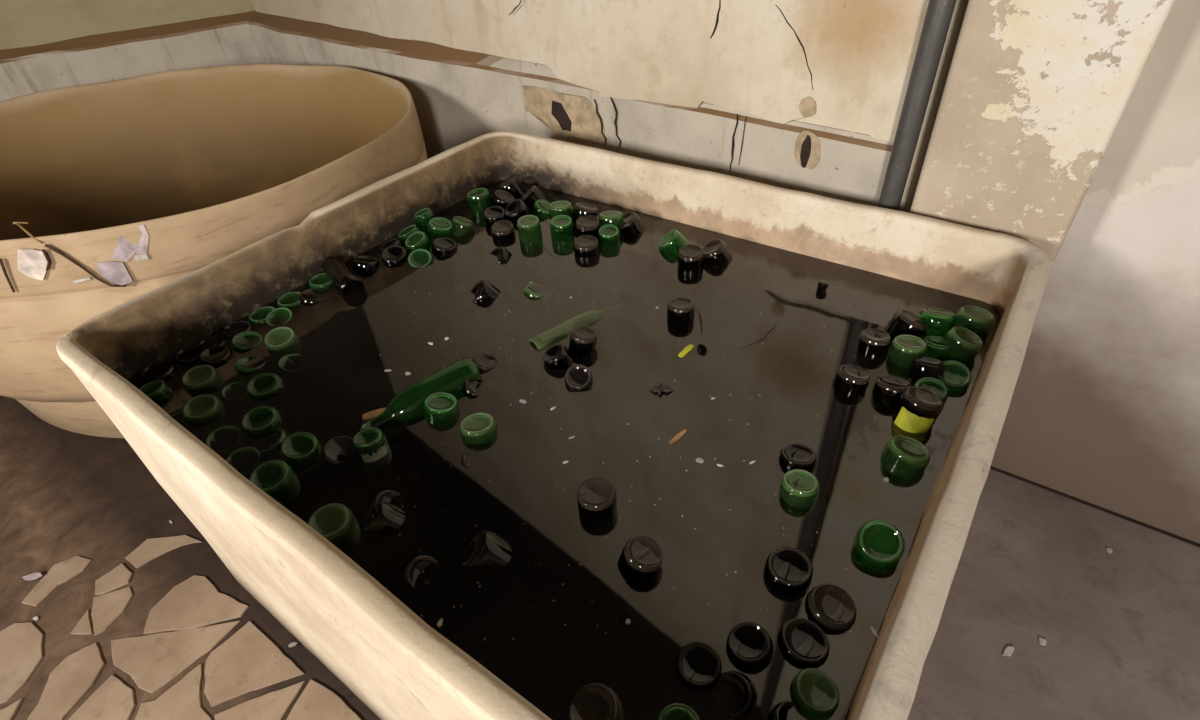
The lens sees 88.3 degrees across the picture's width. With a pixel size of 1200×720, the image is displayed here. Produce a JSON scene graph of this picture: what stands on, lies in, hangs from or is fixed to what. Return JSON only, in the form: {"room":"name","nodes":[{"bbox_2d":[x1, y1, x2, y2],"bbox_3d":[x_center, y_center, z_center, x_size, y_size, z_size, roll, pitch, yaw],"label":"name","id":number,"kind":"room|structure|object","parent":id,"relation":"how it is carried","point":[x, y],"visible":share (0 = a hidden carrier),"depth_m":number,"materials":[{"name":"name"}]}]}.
{"room":"abandoned bathroom","nodes":[
{"label":"abandoned bathroom","id":0,"kind":"room"},
{"bbox_2d":[0,0,254,49],"bbox_3d":[-4.622,-1.987,2.323,5.700,4.200,0.120,-23,43,-21],"label":"wall","id":1,"kind":"structure","parent":0,"point":[23,23],"depth_m":3.53,"materials":[{"name":"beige paint"}]},
{"bbox_2d":[0,11,262,101],"bbox_3d":[-4.442,-0.772,3.253,5.400,1.125,0.098,-23,43,-21],"label":"trim","id":2,"kind":"structure","parent":1,"relation":"attached to","point":[226,39],"depth_m":3.65,"materials":[{"name":"grey paint"}]},
{"bbox_2d":[0,396,1199,719],"bbox_3d":[-1.588,0.852,1.964,10.100,0.108,5.600,22,46,29],"label":"floor","id":3,"kind":"structure","parent":0,"point":[1120,628],"depth_m":1.85,"materials":[{"name":"grey concrete"}]},
{"bbox_2d":[0,64,427,437],"bbox_3d":[-1.935,-0.579,2.882,2.304,0.998,2.110,22,46,29],"label":"tub","id":4,"kind":"object","parent":3,"relation":"on","point":[214,162],"visible":0.59,"depth_m":3.18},
{"bbox_2d":[18,249,46,280],"bbox_3d":[-1.674,-0.282,1.826,0.095,0.107,0.005,-9,40,-6],"label":"paper scrap","id":5,"kind":"object","parent":4,"relation":"attached to","point":[32,263],"visible":1,"depth_m":1.82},
{"bbox_2d":[96,261,132,284],"bbox_3d":[-1.489,-0.266,1.898,0.074,0.086,0.004,-15,40,-12],"label":"paper scrap","id":6,"kind":"object","parent":4,"relation":"attached to","point":[115,272],"visible":1,"depth_m":1.90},
{"bbox_2d":[112,225,148,261],"bbox_3d":[-1.422,-0.351,1.869,0.124,0.108,0.008,-18,41,-16],"label":"paper scrap","id":7,"kind":"object","parent":4,"relation":"attached to","point":[124,250],"visible":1,"depth_m":1.87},
{"bbox_2d":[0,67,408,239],"bbox_3d":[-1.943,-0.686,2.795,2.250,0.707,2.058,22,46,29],"label":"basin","id":8,"kind":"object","parent":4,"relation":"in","point":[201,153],"depth_m":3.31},
{"bbox_2d":[56,131,1050,719],"bbox_3d":[-0.074,0.196,1.786,1.892,0.966,1.593,22,46,29],"label":"tub","id":9,"kind":"object","parent":3,"relation":"on","point":[876,263],"visible":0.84,"depth_m":1.66,"materials":[{"name":"ceramic"}]},
{"bbox_2d":[128,182,999,719],"bbox_3d":[-0.075,0.205,1.793,1.772,0.624,1.473,22,46,29],"label":"water","id":10,"kind":"object","parent":9,"relation":"in","point":[733,500],"visible":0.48,"depth_m":2.15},
{"bbox_2d":[139,380,181,408],"bbox_3d":[-1.094,0.183,1.624,0.095,0.303,0.074,0,39,5],"label":"glass bottle","id":11,"kind":"object","parent":10,"relation":"in","point":[160,392],"visible":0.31,"depth_m":1.54,"materials":[{"name":"green"}]},
{"bbox_2d":[141,360,190,401],"bbox_3d":[-1.143,0.139,1.698,0.086,0.302,0.088,-26,44,-24],"label":"glass bottle","id":12,"kind":"object","parent":10,"relation":"in","point":[165,370],"visible":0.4,"depth_m":1.61,"materials":[{"name":"black"}]},
{"bbox_2d":[175,344,207,374],"bbox_3d":[-1.093,0.094,1.752,0.084,0.300,0.084,24,46,28],"label":"glass bottle","id":13,"kind":"object","parent":10,"relation":"in","point":[186,358],"visible":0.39,"depth_m":1.65,"materials":[{"name":"black"}]},
{"bbox_2d":[182,365,226,401],"bbox_3d":[-1.008,0.144,1.656,0.084,0.304,0.105,-21,42,-20],"label":"glass bottle","id":14,"kind":"object","parent":10,"relation":"in","point":[200,379],"visible":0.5,"depth_m":1.56,"materials":[{"name":"green"}]},
{"bbox_2d":[182,394,237,443],"bbox_3d":[-0.947,0.214,1.569,0.084,0.304,0.105,-21,42,-20],"label":"glass bottle","id":15,"kind":"object","parent":10,"relation":"in","point":[204,413],"visible":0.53,"depth_m":1.47,"materials":[{"name":"green"}]},
{"bbox_2d":[199,345,236,384],"bbox_3d":[-1.025,0.096,1.733,0.101,0.304,0.080,0,39,5],"label":"glass bottle","id":16,"kind":"object","parent":10,"relation":"in","point":[221,357],"visible":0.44,"depth_m":1.65,"materials":[{"name":"black"}]},
{"bbox_2d":[205,425,251,459],"bbox_3d":[-0.863,0.283,1.506,0.117,0.304,0.084,20,45,27],"label":"glass bottle","id":17,"kind":"object","parent":10,"relation":"in","point":[224,440],"visible":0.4,"depth_m":1.41,"materials":[{"name":"green"}]},
{"bbox_2d":[221,382,255,446],"bbox_3d":[-0.912,0.187,1.629,0.101,0.303,0.074,0,39,5],"label":"glass bottle","id":18,"kind":"object","parent":10,"relation":"in","point":[235,398],"visible":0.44,"depth_m":1.54,"materials":[{"name":"green"}]},
{"bbox_2d":[225,446,265,479],"bbox_3d":[-0.782,0.320,1.453,0.084,0.304,0.116,-21,42,-20],"label":"glass bottle","id":19,"kind":"object","parent":10,"relation":"in","point":[244,460],"visible":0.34,"depth_m":1.35,"materials":[{"name":"green"}]},
{"bbox_2d":[231,331,270,372],"bbox_3d":[-0.982,0.053,1.779,0.130,0.302,0.082,0,39,5],"label":"glass bottle","id":20,"kind":"object","parent":10,"relation":"in","point":[248,343],"visible":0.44,"depth_m":1.69,"materials":[{"name":"green"}]},
{"bbox_2d":[235,356,269,382],"bbox_3d":[-0.922,0.127,1.690,0.122,0.302,0.078,-26,44,-24],"label":"glass bottle","id":21,"kind":"object","parent":10,"relation":"in","point":[247,368],"visible":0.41,"depth_m":1.60,"materials":[{"name":"green"}]},
{"bbox_2d":[249,306,277,373],"bbox_3d":[-0.968,-0.020,1.880,0.088,0.301,0.086,-20,42,-18],"label":"glass bottle","id":22,"kind":"object","parent":10,"relation":"in","point":[258,318],"visible":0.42,"depth_m":1.78,"materials":[{"name":"green"}]},
{"bbox_2d":[241,406,291,446],"bbox_3d":[-0.782,0.241,1.526,0.086,0.304,0.100,-13,40,-10],"label":"glass bottle","id":23,"kind":"object","parent":10,"relation":"in","point":[259,421],"visible":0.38,"depth_m":1.43,"materials":[{"name":"green"}]},
{"bbox_2d":[247,372,306,433],"bbox_3d":[-0.829,0.163,1.629,0.087,0.304,0.105,-13,40,-10],"label":"glass bottle","id":24,"kind":"object","parent":10,"relation":"in","point":[265,389],"visible":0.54,"depth_m":1.54,"materials":[{"name":"green"}]},
{"bbox_2d":[249,460,317,523],"bbox_3d":[-0.675,0.340,1.368,0.087,0.304,0.105,-13,40,-10],"label":"glass bottle","id":25,"kind":"object","parent":10,"relation":"in","point":[277,479],"visible":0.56,"depth_m":1.28,"materials":[{"name":"green"}]},
{"bbox_2d":[254,429,325,506],"bbox_3d":[-0.709,0.289,1.480,0.128,0.302,0.080,0,39,5],"label":"glass bottle","id":26,"kind":"object","parent":10,"relation":"in","point":[269,445],"visible":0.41,"depth_m":1.39,"materials":[{"name":"green"}]},
{"bbox_2d":[264,327,321,407],"bbox_3d":[-0.859,0.039,1.764,0.087,0.304,0.111,-13,40,-10],"label":"glass bottle","id":27,"kind":"object","parent":10,"relation":"in","point":[280,342],"visible":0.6,"depth_m":1.67,"materials":[{"name":"green"}]},
{"bbox_2d":[266,307,319,378],"bbox_3d":[-0.916,-0.033,1.881,0.080,0.302,0.128,-10,40,-7],"label":"glass bottle","id":28,"kind":"object","parent":10,"relation":"in","point":[283,317],"visible":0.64,"depth_m":1.79,"materials":[{"name":"green"}]},
{"bbox_2d":[277,354,314,432],"bbox_3d":[-0.820,0.115,1.703,0.127,0.302,0.078,0,39,5],"label":"glass bottle","id":29,"kind":"object","parent":10,"relation":"in","point":[294,370],"visible":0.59,"depth_m":1.63,"materials":[{"name":"green"}]},
{"bbox_2d":[280,432,323,508],"bbox_3d":[-0.668,0.288,1.442,0.124,0.303,0.080,15,43,22],"label":"glass bottle","id":30,"kind":"object","parent":10,"relation":"in","point":[302,451],"visible":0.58,"depth_m":1.35,"materials":[{"name":"green"}]},
{"bbox_2d":[299,289,331,377],"bbox_3d":[-0.876,-0.078,1.935,0.131,0.303,0.084,-19,41,-17],"label":"glass bottle","id":31,"kind":"object","parent":10,"relation":"in","point":[315,303],"visible":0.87,"depth_m":1.87,"materials":[{"name":"black"}]},
{"bbox_2d":[309,273,354,356],"bbox_3d":[-0.852,-0.134,1.998,0.084,0.300,0.084,24,46,28],"label":"glass bottle","id":32,"kind":"object","parent":10,"relation":"in","point":[341,322],"visible":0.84,"depth_m":1.96,"materials":[{"name":"green"}]},
{"bbox_2d":[321,436,360,506],"bbox_3d":[-0.600,0.293,1.445,0.161,0.296,0.082,8,41,15],"label":"glass bottle","id":33,"kind":"object","parent":10,"relation":"in","point":[340,464],"visible":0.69,"depth_m":1.36,"materials":[{"name":"black"}]},
{"bbox_2d":[321,257,364,299],"bbox_3d":[-0.801,-0.260,1.916,0.068,0.068,0.215,-29,45,-27],"label":"bottle","id":34,"kind":"object","parent":10,"relation":"on","point":[351,287],"visible":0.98,"depth_m":1.89,"materials":[{"name":"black glass"}]},
{"bbox_2d":[308,503,378,578],"bbox_3d":[-0.505,0.411,1.264,0.086,0.303,0.094,-17,41,-15],"label":"glass bottle","id":35,"kind":"object","parent":10,"relation":"in","point":[335,522],"visible":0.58,"depth_m":1.18,"materials":[{"name":"green"}]},
{"bbox_2d":[352,256,379,345],"bbox_3d":[-0.767,-0.196,2.039,0.153,0.299,0.088,-33,47,-31],"label":"glass bottle","id":36,"kind":"object","parent":10,"relation":"in","point":[365,309],"visible":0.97,"depth_m":2.00,"materials":[{"name":"black"}]},
{"bbox_2d":[353,427,406,507],"bbox_3d":[-0.486,0.283,1.414,0.070,0.303,0.084,-25,44,-24],"label":"glass bottle","id":37,"kind":"object","parent":10,"relation":"in","point":[372,449],"visible":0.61,"depth_m":1.34,"materials":[{"name":"green"}]},
{"bbox_2d":[355,490,404,545],"bbox_3d":[-0.496,0.360,1.317,0.224,0.256,0.068,7,41,14],"label":"glass bottle","id":38,"kind":"object","parent":10,"relation":"in","point":[393,497],"visible":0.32,"depth_m":1.24,"materials":[{"name":"brown"}]},
{"bbox_2d":[381,245,419,316],"bbox_3d":[-0.663,-0.252,2.103,0.085,0.303,0.131,-11,40,-8],"label":"glass bottle","id":39,"kind":"object","parent":10,"relation":"in","point":[395,257],"visible":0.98,"depth_m":2.03,"materials":[{"name":"black"}]},
{"bbox_2d":[383,555,440,604],"bbox_3d":[-0.381,0.443,1.211,0.217,0.261,0.068,18,44,25],"label":"glass bottle","id":40,"kind":"object","parent":10,"relation":"in","point":[409,582],"visible":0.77,"depth_m":1.11,"materials":[{"name":"brown"}]},
{"bbox_2d":[363,501,466,568],"bbox_3d":[-0.343,0.377,1.263,0.226,0.257,0.070,-6,39,-1],"label":"glass bottle","id":41,"kind":"object","parent":10,"relation":"in","point":[418,536],"visible":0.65,"depth_m":1.21,"materials":[{"name":"brown"}]},
{"bbox_2d":[358,357,481,430],"bbox_3d":[-0.424,0.093,1.462,0.300,0.080,0.080,-32,46,-29],"label":"glass bottle","id":42,"kind":"object","parent":10,"relation":"on","point":[406,406],"visible":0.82,"depth_m":1.44,"materials":[{"name":"green"}]},
{"bbox_2d":[408,249,438,305],"bbox_3d":[-0.579,-0.259,2.094,0.082,0.291,0.178,-11,40,-8],"label":"glass bottle","id":43,"kind":"object","parent":10,"relation":"in","point":[421,262],"visible":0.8,"depth_m":1.99,"materials":[{"name":"green"}]},
{"bbox_2d":[423,392,458,498],"bbox_3d":[-0.373,0.213,1.499,0.114,0.303,0.080,-23,43,-22],"label":"glass bottle","id":44,"kind":"object","parent":10,"relation":"in","point":[440,409],"visible":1,"depth_m":1.44,"materials":[{"name":"green"}]},
{"bbox_2d":[432,238,456,317],"bbox_3d":[-0.528,-0.273,2.116,0.130,0.302,0.082,1,40,7],"label":"glass bottle","id":45,"kind":"object","parent":10,"relation":"in","point":[444,250],"visible":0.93,"depth_m":2.05,"materials":[{"name":"black"}]},
{"bbox_2d":[451,216,473,275],"bbox_3d":[-0.516,-0.359,2.174,0.191,0.282,0.077,-24,43,-22],"label":"glass bottle","id":46,"kind":"object","parent":10,"relation":"in","point":[462,227],"visible":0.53,"depth_m":2.12,"materials":[{"name":"green"}]},
{"bbox_2d":[443,449,492,533],"bbox_3d":[-0.307,0.316,1.404,0.168,0.290,0.072,-1,39,5],"label":"glass bottle","id":47,"kind":"object","parent":10,"relation":"in","point":[468,483],"visible":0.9,"depth_m":1.33,"materials":[{"name":"brown"}]},
{"bbox_2d":[457,378,489,443],"bbox_3d":[-0.353,0.160,1.570,0.186,0.280,0.068,0,39,5],"label":"glass bottle","id":48,"kind":"object","parent":10,"relation":"in","point":[473,396],"visible":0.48,"depth_m":1.49,"materials":[{"name":"black"}]},
{"bbox_2d":[467,188,490,248],"bbox_3d":[-0.422,-0.491,2.320,0.105,0.304,0.084,2,40,8],"label":"glass bottle","id":49,"kind":"object","parent":10,"relation":"in","point":[478,199],"visible":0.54,"depth_m":2.23,"materials":[{"name":"green"}]},
{"bbox_2d":[460,413,507,523],"bbox_3d":[-0.260,0.258,1.444,0.082,0.304,0.103,-9,39,-6],"label":"glass bottle","id":50,"kind":"object","parent":10,"relation":"in","point":[477,430],"visible":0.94,"depth_m":1.38,"materials":[{"name":"green"}]},
{"bbox_2d":[472,352,498,413],"bbox_3d":[-0.317,0.108,1.646,0.134,0.298,0.068,0,39,5],"label":"glass bottle","id":51,"kind":"object","parent":10,"relation":"in","point":[487,364],"visible":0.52,"depth_m":1.56,"materials":[{"name":"brown"}]},
{"bbox_2d":[474,190,514,260],"bbox_3d":[-0.399,-0.495,2.311,0.196,0.285,0.084,2,40,8],"label":"glass bottle","id":52,"kind":"object","parent":10,"relation":"in","point":[501,198],"visible":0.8,"depth_m":2.24,"materials":[{"name":"black"}]},
{"bbox_2d":[491,220,519,294],"bbox_3d":[-0.321,-0.346,2.172,0.080,0.304,0.107,-6,39,-2],"label":"glass bottle","id":53,"kind":"object","parent":10,"relation":"in","point":[503,234],"visible":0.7,"depth_m":2.08,"materials":[{"name":"black"}]},
{"bbox_2d":[468,280,544,331],"bbox_3d":[-0.269,-0.136,1.880,0.233,0.262,0.084,-13,40,-10],"label":"glass bottle","id":54,"kind":"object","parent":10,"relation":"in","point":[483,295],"visible":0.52,"depth_m":1.81,"materials":[{"name":"black"}]},
{"bbox_2d":[487,247,555,306],"bbox_3d":[-0.259,-0.267,2.069,0.214,0.274,0.082,-21,42,-19],"label":"glass bottle","id":55,"kind":"object","parent":10,"relation":"in","point":[500,260],"visible":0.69,"depth_m":1.99,"materials":[{"name":"black"}]},
{"bbox_2d":[462,531,596,629],"bbox_3d":[-0.130,0.427,1.175,0.237,0.255,0.080,3,40,9],"label":"glass bottle","id":56,"kind":"object","parent":10,"relation":"in","point":[488,557],"visible":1,"depth_m":1.13,"materials":[{"name":"brown"}]},
{"bbox_2d":[505,199,553,255],"bbox_3d":[-0.236,-0.465,2.262,0.204,0.281,0.084,-23,43,-21],"label":"glass bottle","id":57,"kind":"object","parent":10,"relation":"in","point":[517,208],"visible":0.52,"depth_m":2.17,"materials":[{"name":"black"}]},
{"bbox_2d":[511,283,551,375],"bbox_3d":[-0.212,-0.088,1.878,0.163,0.297,0.084,-19,42,-17],"label":"glass bottle","id":58,"kind":"object","parent":10,"relation":"in","point":[536,298],"visible":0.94,"depth_m":1.82,"materials":[{"name":"green"}]},
{"bbox_2d":[517,215,545,279],"bbox_3d":[-0.228,-0.348,2.127,0.080,0.302,0.088,-17,41,-15],"label":"glass bottle","id":59,"kind":"object","parent":10,"relation":"in","point":[528,226],"visible":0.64,"depth_m":2.05,"materials":[{"name":"green"}]},
{"bbox_2d":[550,215,575,295],"bbox_3d":[-0.119,-0.347,2.121,0.081,0.302,0.087,-17,41,-15],"label":"glass bottle","id":60,"kind":"object","parent":10,"relation":"in","point":[561,226],"visible":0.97,"depth_m":2.06,"materials":[{"name":"green"}]},
{"bbox_2d":[529,301,625,357],"bbox_3d":[-0.053,-0.092,1.678,0.300,0.062,0.062,-28,45,-26],"label":"glass bottle","id":61,"kind":"object","parent":10,"relation":"on","point":[560,333],"visible":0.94,"depth_m":1.63,"materials":[{"name":"green"}]},
{"bbox_2d":[543,344,612,427],"bbox_3d":[-0.053,0.077,1.615,0.166,0.289,0.068,-6,39,-2],"label":"glass bottle","id":62,"kind":"object","parent":10,"relation":"in","point":[557,358],"visible":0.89,"depth_m":1.54,"materials":[{"name":"black"}]},
{"bbox_2d":[564,364,594,415],"bbox_3d":[-0.046,0.092,1.599,0.068,0.280,0.187,-3,39,1],"label":"glass bottle","id":63,"kind":"object","parent":10,"relation":"in","point":[578,378],"visible":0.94,"depth_m":1.48,"materials":[{"name":"brown"}]},
{"bbox_2d":[563,327,596,423],"bbox_3d":[-0.053,0.048,1.647,0.106,0.302,0.068,-11,40,-8],"label":"glass bottle","id":64,"kind":"object","parent":10,"relation":"in","point":[582,343],"visible":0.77,"depth_m":1.57,"materials":[{"name":"black"}]},
{"bbox_2d":[574,235,601,310],"bbox_3d":[-0.035,-0.265,2.041,0.082,0.304,0.098,-2,39,2],"label":"glass bottle","id":65,"kind":"object","parent":10,"relation":"in","point":[586,247],"visible":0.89,"depth_m":1.97,"materials":[{"name":"black"}]},
{"bbox_2d":[577,477,618,573],"bbox_3d":[0.001,0.356,1.264,0.076,0.303,0.089,-2,39,3],"label":"glass bottle","id":66,"kind":"object","parent":10,"relation":"in","point":[596,496],"visible":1,"depth_m":1.18,"materials":[{"name":"black"}]},
{"bbox_2d":[567,683,629,719],"bbox_3d":[0.014,0.618,0.987,0.109,0.304,0.082,-2,39,4],"label":"glass bottle","id":67,"kind":"object","parent":10,"relation":"in","point":[592,701],"visible":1,"depth_m":0.91,"materials":[{"name":"black"}]},
{"bbox_2d":[598,224,620,299],"bbox_3d":[0.036,-0.314,2.083,0.070,0.303,0.098,-2,39,3],"label":"glass bottle","id":68,"kind":"object","parent":10,"relation":"in","point":[609,234],"visible":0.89,"depth_m":2.02,"materials":[{"name":"green"}]},
{"bbox_2d":[599,211,624,299],"bbox_3d":[0.044,-0.360,2.120,0.085,0.304,0.117,-3,39,1],"label":"glass bottle","id":69,"kind":"object","parent":10,"relation":"in","point":[616,218],"visible":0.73,"depth_m":2.06,"materials":[{"name":"green"}]},
{"bbox_2d":[599,536,662,639],"bbox_3d":[0.053,0.440,1.161,0.128,0.300,0.072,-1,39,4],"label":"glass bottle","id":70,"kind":"object","parent":10,"relation":"in","point":[639,562],"visible":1,"depth_m":1.09,"materials":[{"name":"black"}]},
{"bbox_2d":[620,212,673,287],"bbox_3d":[0.156,-0.371,2.121,0.196,0.285,0.084,0,39,5],"label":"glass bottle","id":71,"kind":"object","parent":10,"relation":"in","point":[636,235],"visible":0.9,"depth_m":2.07,"materials":[{"name":"black"}]},
{"bbox_2d":[656,703,700,719],"bbox_3d":[0.121,0.625,0.969,0.070,0.302,0.083,0,39,6],"label":"glass bottle","id":72,"kind":"object","parent":10,"relation":"in","point":[674,711],"visible":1,"depth_m":0.89,"materials":[{"name":"green"}]},
{"bbox_2d":[666,298,694,396],"bbox_3d":[0.222,-0.030,1.723,0.074,0.303,0.090,1,40,6],"label":"glass bottle","id":73,"kind":"object","parent":10,"relation":"in","point":[680,311],"visible":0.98,"depth_m":1.66,"materials":[{"name":"black"}]},
{"bbox_2d":[677,245,703,309],"bbox_3d":[0.280,-0.215,1.934,0.078,0.303,0.094,1,40,7],"label":"glass bottle","id":74,"kind":"object","parent":10,"relation":"in","point":[690,263],"visible":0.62,"depth_m":1.85,"materials":[{"name":"black"}]},
{"bbox_2d":[659,230,728,302],"bbox_3d":[0.309,-0.298,1.995,0.238,0.256,0.082,3,40,9],"label":"glass bottle","id":75,"kind":"object","parent":10,"relation":"in","point":[671,243],"visible":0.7,"depth_m":1.96,"materials":[{"name":"green"}]},
{"bbox_2d":[674,641,721,718],"bbox_3d":[0.161,0.565,1.042,0.072,0.303,0.094,2,40,7],"label":"glass bottle","id":76,"kind":"object","parent":10,"relation":"in","point":[698,666],"visible":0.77,"depth_m":0.95,"materials":[{"name":"black"}]},
{"bbox_2d":[702,240,754,319],"bbox_3d":[0.407,-0.244,1.942,0.184,0.287,0.078,-2,39,3],"label":"glass bottle","id":77,"kind":"object","parent":10,"relation":"in","point":[717,256],"visible":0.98,"depth_m":1.89,"materials":[{"name":"black"}]},
{"bbox_2d":[711,671,775,719],"bbox_3d":[0.254,0.581,1.010,0.166,0.289,0.070,-16,41,-13],"label":"glass bottle","id":78,"kind":"object","parent":10,"relation":"in","point":[735,696],"visible":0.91,"depth_m":0.92,"materials":[{"name":"black"}]},
{"bbox_2d":[726,621,775,699],"bbox_3d":[0.256,0.547,1.048,0.099,0.303,0.072,-1,39,4],"label":"glass bottle","id":79,"kind":"object","parent":10,"relation":"in","point":[750,649],"visible":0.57,"depth_m":0.96,"materials":[{"name":"black"}]},
{"bbox_2d":[757,701,808,719],"bbox_3d":[0.230,0.621,0.966,0.166,0.289,0.068,-2,39,3],"label":"glass bottle","id":80,"kind":"object","parent":10,"relation":"in","point":[785,710],"visible":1,"depth_m":0.89,"materials":[{"name":"black"}]},
{"bbox_2d":[756,546,812,641],"bbox_3d":[0.331,0.457,1.142,0.080,0.303,0.090,8,41,15],"label":"glass bottle","id":81,"kind":"object","parent":10,"relation":"in","point":[787,576],"visible":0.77,"depth_m":1.06,"materials":[{"name":"black"}]},
{"bbox_2d":[770,443,816,527],"bbox_3d":[0.406,0.309,1.328,0.074,0.303,0.095,7,41,13],"label":"glass bottle","id":82,"kind":"object","parent":10,"relation":"in","point":[792,456],"visible":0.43,"depth_m":1.25,"materials":[{"name":"black"}]},
{"bbox_2d":[771,469,818,552],"bbox_3d":[0.388,0.348,1.259,0.070,0.303,0.086,7,41,13],"label":"glass bottle","id":83,"kind":"object","parent":10,"relation":"in","point":[799,489],"visible":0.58,"depth_m":1.19,"materials":[{"name":"green"}]},
{"bbox_2d":[773,618,829,701],"bbox_3d":[0.319,0.549,1.054,0.095,0.303,0.080,-9,39,-5],"label":"glass bottle","id":84,"kind":"object","parent":10,"relation":"in","point":[800,644],"visible":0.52,"depth_m":0.97,"materials":[{"name":"black"}]},
{"bbox_2d":[776,668,838,719],"bbox_3d":[0.313,0.590,0.995,0.090,0.303,0.068,10,41,17],"label":"glass bottle","id":85,"kind":"object","parent":10,"relation":"in","point":[815,695],"visible":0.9,"depth_m":0.90,"materials":[{"name":"green"}]},
{"bbox_2d":[794,583,856,658],"bbox_3d":[0.374,0.505,1.095,0.101,0.304,0.083,13,42,20],"label":"glass bottle","id":86,"kind":"object","parent":10,"relation":"in","point":[829,606],"visible":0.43,"depth_m":1.00,"materials":[{"name":"black"}]},
{"bbox_2d":[812,365,869,474],"bbox_3d":[0.563,0.149,1.478,0.119,0.302,0.074,-26,44,-24],"label":"glass bottle","id":87,"kind":"object","parent":10,"relation":"in","point":[849,385],"visible":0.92,"depth_m":1.42,"materials":[{"name":"black"}]},
{"bbox_2d":[847,329,890,435],"bbox_3d":[0.670,0.061,1.575,0.074,0.303,0.095,10,41,17],"label":"glass bottle","id":88,"kind":"object","parent":10,"relation":"in","point":[873,345],"visible":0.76,"depth_m":1.50,"materials":[{"name":"black"}]},
{"bbox_2d":[846,520,904,577],"bbox_3d":[0.513,0.376,1.179,0.078,0.290,0.176,14,43,21],"label":"glass bottle","id":89,"kind":"object","parent":10,"relation":"in","point":[877,545],"visible":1,"depth_m":1.07,"materials":[{"name":"green"}]},
{"bbox_2d":[859,375,911,493],"bbox_3d":[0.648,0.178,1.432,0.078,0.300,0.141,11,42,18],"label":"glass bottle","id":90,"kind":"object","parent":10,"relation":"in","point":[887,391],"visible":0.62,"depth_m":1.38,"materials":[{"name":"black"}]},
{"bbox_2d":[846,435,929,546],"bbox_3d":[0.597,0.290,1.299,0.125,0.303,0.082,-20,42,-18],"label":"glass bottle","id":91,"kind":"object","parent":10,"relation":"in","point":[903,460],"visible":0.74,"depth_m":1.24,"materials":[{"name":"green"}]},
{"bbox_2d":[882,335,926,379],"bbox_3d":[0.737,0.077,1.542,0.078,0.303,0.094,13,42,20],"label":"glass bottle","id":92,"kind":"object","parent":10,"relation":"in","point":[904,348],"visible":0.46,"depth_m":1.46,"materials":[{"name":"green"}]},
{"bbox_2d":[883,309,927,360],"bbox_3d":[0.735,0.006,1.611,0.176,0.293,0.084,-11,40,-8],"label":"glass bottle","id":93,"kind":"object","parent":10,"relation":"in","point":[903,322],"visible":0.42,"depth_m":1.53,"materials":[{"name":"black"}]},
{"bbox_2d":[871,387,942,469],"bbox_3d":[0.665,0.196,1.373,0.124,0.303,0.081,-23,43,-21],"label":"glass bottle","id":94,"kind":"object","parent":10,"relation":"in","point":[917,410],"visible":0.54,"depth_m":1.30,"materials":[{"name":"black"}]},
{"bbox_2d":[907,357,943,386],"bbox_3d":[0.740,0.136,1.460,0.068,0.289,0.166,13,42,20],"label":"glass bottle","id":95,"kind":"object","parent":10,"relation":"in","point":[923,367],"visible":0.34,"depth_m":1.40,"materials":[{"name":"brown"}]},
{"bbox_2d":[919,308,955,338],"bbox_3d":[0.841,0.010,1.606,0.084,0.299,0.154,13,42,20],"label":"glass bottle","id":96,"kind":"object","parent":10,"relation":"in","point":[939,322],"visible":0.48,"depth_m":1.53,"materials":[{"name":"green"}]},
{"bbox_2d":[934,360,971,425],"bbox_3d":[0.820,0.111,1.504,0.078,0.298,0.150,13,42,20],"label":"glass bottle","id":97,"kind":"object","parent":10,"relation":"in","point":[956,376],"visible":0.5,"depth_m":1.40,"materials":[{"name":"green"}]},
{"bbox_2d":[940,326,982,366],"bbox_3d":[0.836,0.051,1.544,0.143,0.300,0.082,0,39,5],"label":"glass bottle","id":98,"kind":"object","parent":10,"relation":"in","point":[965,345],"visible":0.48,"depth_m":1.45,"materials":[{"name":"green"}]},
{"bbox_2d":[955,306,994,369],"bbox_3d":[0.922,0.003,1.601,0.111,0.304,0.084,-25,43,-23],"label":"glass bottle","id":99,"kind":"object","parent":10,"relation":"in","point":[980,321],"visible":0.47,"depth_m":1.51,"materials":[{"name":"green"}]},
{"bbox_2d":[251,0,968,212],"bbox_3d":[-0.704,-2.209,2.225,4.198,4.200,0.120,28,49,33],"label":"wall","id":100,"kind":"structure","parent":0,"point":[481,26],"depth_m":2.65,"materials":[{"name":"beige paint"}]},
{"bbox_2d":[249,12,893,206],"bbox_3d":[-0.646,-0.959,3.123,4.078,1.126,0.112,28,49,33],"label":"trim","id":101,"kind":"structure","parent":100,"relation":"attached to","point":[459,96],"depth_m":2.48,"materials":[{"name":"grey paint"}]},
{"bbox_2d":[509,0,928,141],"bbox_3d":[0.169,-2.089,1.177,1.594,3.163,0.050,28,49,33],"label":"wall panel","id":102,"kind":"object","parent":100,"relation":"attached to","point":[847,65],"depth_m":1.87,"materials":[{"name":"beige paint"}]},
{"bbox_2d":[878,0,956,209],"bbox_3d":[0.768,-1.345,1.031,0.092,4.200,0.058,22,46,29],"label":"pipe","id":103,"kind":"object","parent":100,"relation":"attached to","point":[939,13],"visible":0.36,"depth_m":1.57,"materials":[{"name":"metal"}]},
{"bbox_2d":[910,0,1175,271],"bbox_3d":[1.001,-1.305,0.962,0.366,4.200,0.215,22,46,29],"label":"wall pillar","id":104,"kind":"structure","parent":0,"point":[1036,93],"depth_m":1.44,"materials":[{"name":"paint"}]},
{"bbox_2d":[991,0,1199,543],"bbox_3d":[2.368,-0.826,0.248,2.957,4.200,0.100,22,46,29],"label":"wall","id":105,"kind":"structure","parent":0,"point":[1104,409],"depth_m":1.72,"materials":[{"name":"paint"}]},
{"bbox_2d":[990,466,1199,547],"bbox_3d":[2.463,0.825,1.548,2.957,0.014,0.022,22,46,29],"label":"trim","id":106,"kind":"structure","parent":105,"relation":"attached to","point":[991,467],"depth_m":2.03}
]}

